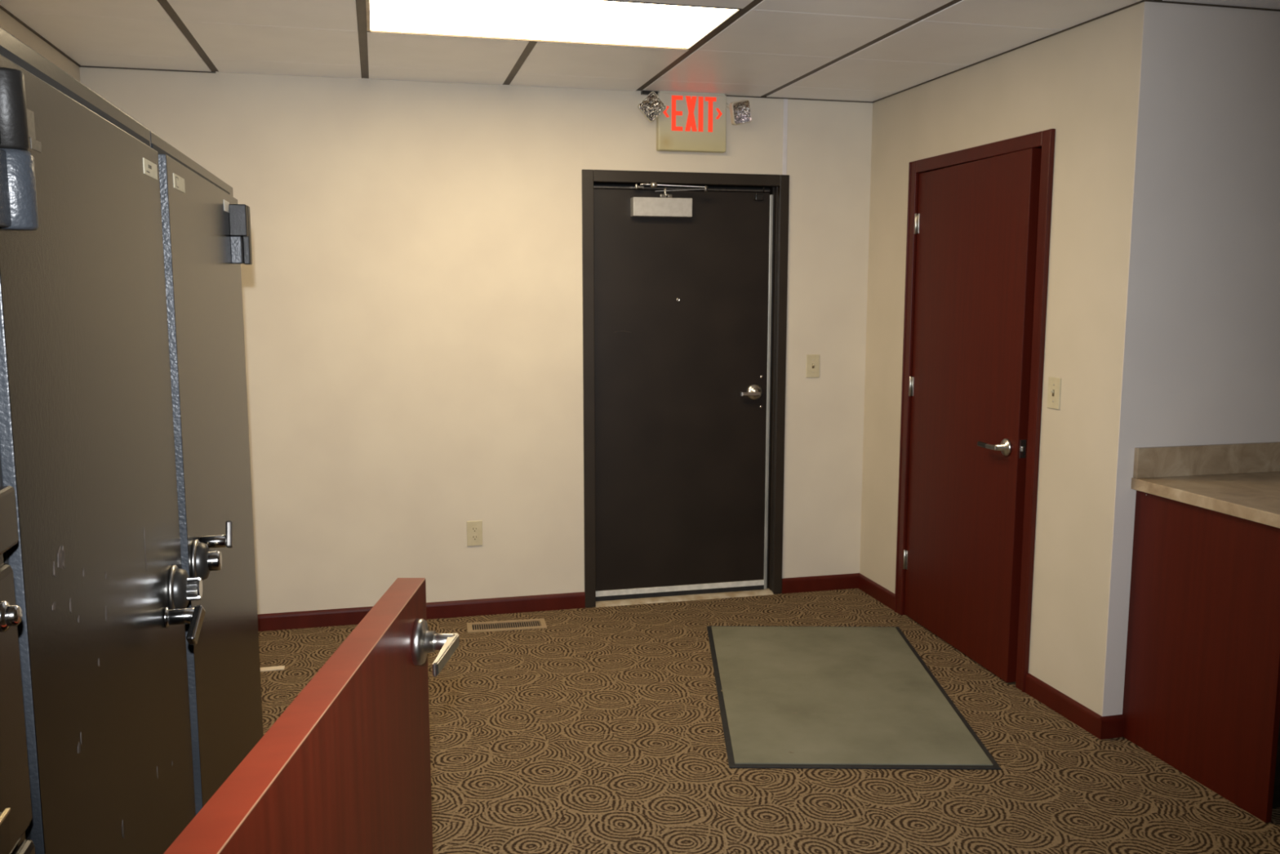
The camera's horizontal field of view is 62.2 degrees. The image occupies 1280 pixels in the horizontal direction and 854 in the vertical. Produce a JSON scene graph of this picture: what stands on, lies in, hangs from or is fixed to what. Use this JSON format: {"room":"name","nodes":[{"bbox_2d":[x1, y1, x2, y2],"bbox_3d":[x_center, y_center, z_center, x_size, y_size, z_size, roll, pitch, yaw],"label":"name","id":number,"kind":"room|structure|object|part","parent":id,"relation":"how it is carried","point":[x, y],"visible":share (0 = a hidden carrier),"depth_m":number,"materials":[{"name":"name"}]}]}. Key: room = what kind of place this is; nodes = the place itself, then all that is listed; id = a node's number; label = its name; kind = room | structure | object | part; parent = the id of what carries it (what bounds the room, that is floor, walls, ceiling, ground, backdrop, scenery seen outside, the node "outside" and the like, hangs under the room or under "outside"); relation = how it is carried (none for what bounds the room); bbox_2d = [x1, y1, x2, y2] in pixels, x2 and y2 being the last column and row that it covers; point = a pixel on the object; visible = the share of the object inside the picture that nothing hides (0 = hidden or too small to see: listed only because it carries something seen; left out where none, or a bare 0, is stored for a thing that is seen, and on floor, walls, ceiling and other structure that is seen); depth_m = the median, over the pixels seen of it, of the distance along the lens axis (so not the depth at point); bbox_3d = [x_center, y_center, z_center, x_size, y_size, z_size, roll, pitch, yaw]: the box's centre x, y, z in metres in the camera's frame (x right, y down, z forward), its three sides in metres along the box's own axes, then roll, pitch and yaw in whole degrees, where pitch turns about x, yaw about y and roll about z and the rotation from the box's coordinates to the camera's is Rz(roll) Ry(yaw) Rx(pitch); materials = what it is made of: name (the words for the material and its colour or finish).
{"room":"office back room","nodes":[
{"label":"office back room","id":0,"kind":"room"},
{"bbox_2d":[0,8,79,81],"bbox_3d":[-1.482,0.138,1.010,0.100,2.533,7.200,-2,8,-14],"label":"wall","id":1,"kind":"structure","parent":0,"point":[7,23],"depth_m":3.80,"materials":[{"name":"beige paint"}]},
{"bbox_2d":[79,66,872,613],"bbox_3d":[-0.584,-0.380,4.965,3.748,2.533,0.120,-2,8,-14],"label":"wall","id":2,"kind":"structure","parent":0,"point":[412,286],"depth_m":4.83,"materials":[{"name":"beige paint"}]},
{"bbox_2d":[257,591,585,631],"bbox_3d":[-1.279,0.868,4.888,2.084,0.077,0.012,-2,8,-14],"label":"baseboard","id":3,"kind":"structure","parent":2,"relation":"attached to","point":[471,607],"depth_m":4.98,"materials":[{"name":"brown wood"}]},
{"bbox_2d":[466,520,482,546],"bbox_3d":[-0.773,0.498,4.967,0.072,0.118,0.008,-2,8,-14],"label":"wall outlet","id":4,"kind":"object","parent":2,"relation":"attached to","point":[474,528],"visible":1,"depth_m":4.96,"materials":[{"name":"beige plastic"}]},
{"bbox_2d":[471,526,478,532],"bbox_3d":[-0.773,0.478,4.964,0.034,0.029,0.008,-2,8,-14],"label":"receptacle","id":5,"kind":"object","parent":4,"relation":"attached to","point":[473,529],"depth_m":4.96,"materials":[{"name":"beige plastic"}]},
{"bbox_2d":[471,534,478,540],"bbox_3d":[-0.773,0.517,4.969,0.034,0.029,0.008,-2,8,-14],"label":"receptacle","id":6,"kind":"object","parent":4,"relation":"attached to","point":[473,537],"depth_m":4.97,"materials":[{"name":"beige plastic"}]},
{"bbox_2d":[582,169,789,607],"bbox_3d":[0.219,-0.172,5.150,1.014,2.074,0.179,-2,8,-14],"label":"door","id":7,"kind":"structure","parent":2,"relation":"in","point":[685,291],"depth_m":5.17,"materials":[{"name":"brown metal"}]},
{"bbox_3d":[0.140,-1.125,4.952,0.336,0.030,0.052,0,7,2],"label":"arm","id":8,"kind":"part","parent":7,"relation":"part of","materials":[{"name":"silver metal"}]},
{"bbox_3d":[0.193,-1.113,4.960,0.247,0.028,0.018,0,7,-3],"label":"arm","id":9,"kind":"part","parent":7,"relation":"part of","materials":[{"name":"silver metal"}]},
{"bbox_3d":[0.543,-0.164,5.227,0.099,0.021,0.024,-2,8,-14],"label":"lever","id":10,"kind":"part","parent":7,"relation":"part of","materials":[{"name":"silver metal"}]},
{"bbox_3d":[0.570,-0.171,5.250,0.082,0.082,0.034,-2,8,-14],"label":"handle","id":11,"kind":"part","parent":7,"relation":"part of","materials":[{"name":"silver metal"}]},
{"bbox_2d":[637,90,751,153],"bbox_3d":[0.247,-1.414,4.905,0.549,0.266,0.131,-2,8,-14],"label":"exit sign","id":12,"kind":"object","parent":2,"relation":"attached to","point":[686,122],"visible":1,"depth_m":4.92,"materials":[{"name":"red"}]},
{"bbox_2d":[782,98,787,174],"bbox_3d":[0.696,-1.391,5.086,0.021,0.359,0.003,-2,8,-14],"label":"trim","id":13,"kind":"structure","parent":2,"relation":"attached to","point":[785,100],"depth_m":5.08,"materials":[{"name":"beige paint"}]},
{"bbox_2d":[805,354,819,377],"bbox_3d":[0.860,-0.302,5.262,0.070,0.114,0.018,-2,8,-14],"label":"light switch","id":14,"kind":"object","parent":2,"relation":"attached to","point":[812,370],"visible":1,"depth_m":5.26,"materials":[{"name":"beige plastic"}]},
{"bbox_2d":[782,573,858,593],"bbox_3d":[0.926,0.799,5.425,0.430,0.077,0.012,-2,8,-14],"label":"baseboard","id":15,"kind":"structure","parent":2,"relation":"attached to","point":[841,581],"depth_m":5.42,"materials":[{"name":"brown wood"}]},
{"bbox_2d":[0,0,1279,102],"bbox_3d":[1.542,-1.121,1.594,6.120,0.014,7.199,-2,8,-14],"label":"ceiling","id":16,"kind":"structure","parent":0,"point":[775,43],"depth_m":3.96,"materials":[{"name":"tile"}]},
{"bbox_2d":[365,0,742,49],"bbox_3d":[-0.315,-1.381,3.597,1.188,0.012,0.607,-2,8,-14],"label":"recessed light","id":17,"kind":"object","parent":16,"relation":"in","point":[591,22],"visible":0.94,"depth_m":3.60,"materials":[{"name":"white plastic"}]},
{"bbox_3d":[-0.886,-1.364,3.458,0.012,0.010,0.598,-2,8,-14],"label":"rail","id":18,"kind":"part","parent":17,"relation":"part of","materials":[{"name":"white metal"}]},
{"bbox_2d":[157,0,961,96],"bbox_3d":[1.531,-1.137,1.641,6.128,0.027,7.300,-2,8,-14],"label":"ceiling grid","id":19,"kind":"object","parent":16,"relation":"attached to","point":[360,4],"depth_m":3.94,"materials":[{"name":"brown metal"}]},
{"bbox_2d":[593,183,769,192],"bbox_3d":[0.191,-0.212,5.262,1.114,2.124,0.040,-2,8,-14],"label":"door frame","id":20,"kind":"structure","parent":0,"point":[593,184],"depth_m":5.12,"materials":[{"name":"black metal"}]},
{"bbox_2d":[257,588,1279,853],"bbox_3d":[1.530,1.342,1.966,6.328,0.100,7.500,-2,8,-14],"label":"floor","id":21,"kind":"structure","parent":0,"point":[595,730],"depth_m":3.40,"materials":[{"name":"carpet"}]},
{"bbox_2d":[0,485,35,853],"bbox_3d":[-0.842,0.767,0.686,0.776,1.371,0.452,-2,8,-14],"label":"file cabinet","id":22,"kind":"object","parent":21,"relation":"on","point":[15,807],"visible":1,"depth_m":0.88,"materials":[{"name":"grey metal"}]},
{"bbox_3d":[-0.477,0.326,0.738,0.012,0.028,0.190,-2,8,-14],"label":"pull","id":23,"kind":"part","parent":22,"relation":"part of","materials":[{"name":"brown metal"}]},
{"bbox_3d":[-0.484,0.500,0.739,0.012,0.234,0.424,-2,8,-14],"label":"drawer","id":24,"kind":"part","parent":22,"relation":"part of","materials":[{"name":"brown metal"}]},
{"bbox_2d":[0,26,205,853],"bbox_3d":[-0.976,0.488,1.266,0.806,1.773,0.803,-2,8,-14],"label":"safe","id":25,"kind":"object","parent":21,"relation":"on","point":[103,592],"visible":1,"depth_m":1.18,"materials":[{"name":"grey paint"}]},
{"bbox_3d":[-0.670,0.277,1.551,0.046,0.030,0.030,-2,8,-14],"label":"handle","id":26,"kind":"part","parent":25,"relation":"part of","materials":[{"name":"silver metal"}]},
{"bbox_3d":[-0.679,0.246,1.616,0.020,0.035,0.035,-2,8,-14],"label":"knob","id":27,"kind":"part","parent":25,"relation":"part of","materials":[{"name":"silver metal"}]},
{"bbox_3d":[-0.646,0.288,1.543,0.012,0.050,0.053,0,7,-3],"label":"lever","id":28,"kind":"part","parent":25,"relation":"part of","materials":[{"name":"silver metal"}]},
{"bbox_2d":[150,131,263,814],"bbox_3d":[-1.186,0.376,2.118,0.809,1.773,0.958,-2,8,-14],"label":"safe","id":29,"kind":"object","parent":21,"relation":"on","point":[206,237],"visible":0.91,"depth_m":1.98,"materials":[{"name":"grey paint"}]},
{"bbox_3d":[-0.737,0.198,1.835,0.043,0.022,0.022,-2,8,-14],"label":"handle","id":30,"kind":"part","parent":29,"relation":"part of","materials":[{"name":"silver metal"}]},
{"bbox_3d":[-0.714,0.224,1.780,0.020,0.033,0.033,-2,8,-14],"label":"knob","id":31,"kind":"part","parent":29,"relation":"part of","materials":[{"name":"silver metal"}]},
{"bbox_3d":[-0.714,0.186,1.844,0.010,0.047,0.031,-2,8,-14],"label":"lever","id":32,"kind":"part","parent":29,"relation":"part of","materials":[{"name":"silver metal"}]},
{"bbox_2d":[260,665,284,671],"bbox_3d":[-1.559,0.983,4.288,0.233,0.006,0.038,-2,8,-15],"label":"wood strip","id":33,"kind":"object","parent":21,"relation":"on","point":[282,667],"visible":0.45,"depth_m":4.30,"materials":[{"name":"beige wood"}]},
{"bbox_2d":[466,617,546,632],"bbox_3d":[-0.610,0.908,4.858,0.356,0.006,0.132,-1,8,-11],"label":"floor vent","id":34,"kind":"object","parent":21,"relation":"in","point":[528,624],"visible":1,"depth_m":4.86,"materials":[{"name":"beige metal"}]},
{"bbox_2d":[706,625,1000,769],"bbox_3d":[0.733,1.002,4.128,0.874,0.011,1.440,0,7,1],"label":"floor mat","id":35,"kind":"object","parent":21,"relation":"on","point":[845,697],"visible":1,"depth_m":3.92,"materials":[{"name":"grey-green carpet fabric"},{"name":"black rubber"}]},
{"bbox_2d":[1122,489,1279,822],"bbox_3d":[2.875,0.641,3.592,2.343,0.868,0.622,-2,8,-14],"label":"base cabinet","id":36,"kind":"object","parent":21,"relation":"on","point":[1202,693],"visible":0.89,"depth_m":3.27,"materials":[{"name":"brown wood"}]},
{"bbox_2d":[1130,441,1279,528],"bbox_3d":[2.883,0.142,3.512,2.394,0.139,0.656,-2,8,-14],"label":"countertop","id":37,"kind":"structure","parent":36,"relation":"on","point":[1240,480],"depth_m":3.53,"materials":[{"name":"stone"}]},
{"bbox_3d":[2.937,0.674,3.345,2.302,0.866,0.055,-2,8,-14],"label":"panel","id":38,"kind":"part","parent":36,"relation":"part of","materials":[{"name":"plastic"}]},
{"bbox_3d":[-0.366,0.897,0.810,0.075,1.080,0.064,-2,8,-14],"label":"post","id":39,"kind":"object","parent":21,"relation":"on","visible":0},
{"bbox_2d":[163,577,458,853],"bbox_3d":[-0.332,0.828,1.294,0.108,1.068,0.921,0,7,0],"label":"door","id":40,"kind":"structure","parent":39,"relation":"attached to","point":[345,768],"depth_m":1.27,"materials":[{"name":"brown wood"}]},
{"bbox_3d":[-0.326,0.326,1.609,0.028,0.069,0.069,0,7,0],"label":"handle","id":41,"kind":"part","parent":40,"relation":"part of","materials":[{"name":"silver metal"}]},
{"bbox_3d":[-0.284,0.333,1.556,0.017,0.020,0.135,0,7,0],"label":"lever","id":42,"kind":"part","parent":40,"relation":"part of","materials":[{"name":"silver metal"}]},
{"bbox_2d":[859,1,1144,715],"bbox_3d":[1.409,-0.308,4.419,0.100,2.533,1.901,-2,8,-14],"label":"wall","id":43,"kind":"structure","parent":0,"point":[1082,82],"depth_m":3.80,"materials":[{"name":"beige paint"}]},
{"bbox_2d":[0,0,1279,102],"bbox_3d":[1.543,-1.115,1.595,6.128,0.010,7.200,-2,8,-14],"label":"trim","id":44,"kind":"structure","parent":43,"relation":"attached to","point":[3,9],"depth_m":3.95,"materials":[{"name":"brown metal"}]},
{"bbox_2d":[857,573,894,610],"bbox_3d":[1.179,0.818,5.277,0.012,0.077,0.424,-2,8,-14],"label":"baseboard","id":45,"kind":"structure","parent":43,"relation":"attached to","point":[868,586],"depth_m":5.27,"materials":[{"name":"brown wood"}]},
{"bbox_2d":[894,128,1055,692],"bbox_3d":[1.371,-0.092,4.438,0.199,2.100,1.052,-2,8,-14],"label":"door","id":46,"kind":"structure","parent":43,"relation":"in","point":[979,217],"depth_m":4.32,"materials":[{"name":"brown wood"}]},
{"bbox_3d":[1.362,0.077,4.110,0.014,0.020,0.070,-2,8,-14],"label":"lever","id":47,"kind":"part","parent":46,"relation":"part of","materials":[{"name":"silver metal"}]},
{"bbox_3d":[1.393,0.079,4.090,0.052,0.068,0.068,-2,8,-14],"label":"handle","id":48,"kind":"part","parent":46,"relation":"part of","materials":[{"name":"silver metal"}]},
{"bbox_2d":[1046,376,1061,409],"bbox_3d":[1.495,-0.123,3.844,0.018,0.114,0.070,-2,8,-14],"label":"light switch","id":49,"kind":"object","parent":43,"relation":"attached to","point":[1054,383],"visible":1,"depth_m":3.84,"materials":[{"name":"beige plastic"}]},
{"bbox_2d":[1025,672,1102,737],"bbox_3d":[1.531,1.005,3.853,0.012,0.077,0.428,-2,8,-14],"label":"baseboard","id":50,"kind":"object","parent":43,"relation":"attached to","point":[1073,710],"visible":1,"depth_m":3.83,"materials":[{"name":"brown wood"}]},
{"bbox_2d":[1102,1,1279,715],"bbox_3d":[2.887,-0.233,3.857,2.700,2.533,0.100,-2,8,-14],"label":"wall","id":51,"kind":"structure","parent":0,"point":[1201,364],"depth_m":3.51,"materials":[{"name":"white paint"}]},
{"bbox_2d":[1097,714,1124,739],"bbox_3d":[1.621,1.032,3.651,0.090,0.077,0.012,-2,8,-14],"label":"baseboard","id":52,"kind":"structure","parent":51,"relation":"attached to","point":[1111,726],"depth_m":3.64,"materials":[{"name":"brown wood"}]},
{"bbox_2d":[1133,441,1279,478],"bbox_3d":[2.810,0.084,3.816,2.388,0.101,0.020,-2,8,-14],"label":"backsplash","id":53,"kind":"structure","parent":51,"relation":"attached to","point":[1253,457],"depth_m":3.59,"materials":[{"name":"stone"}]}
]}

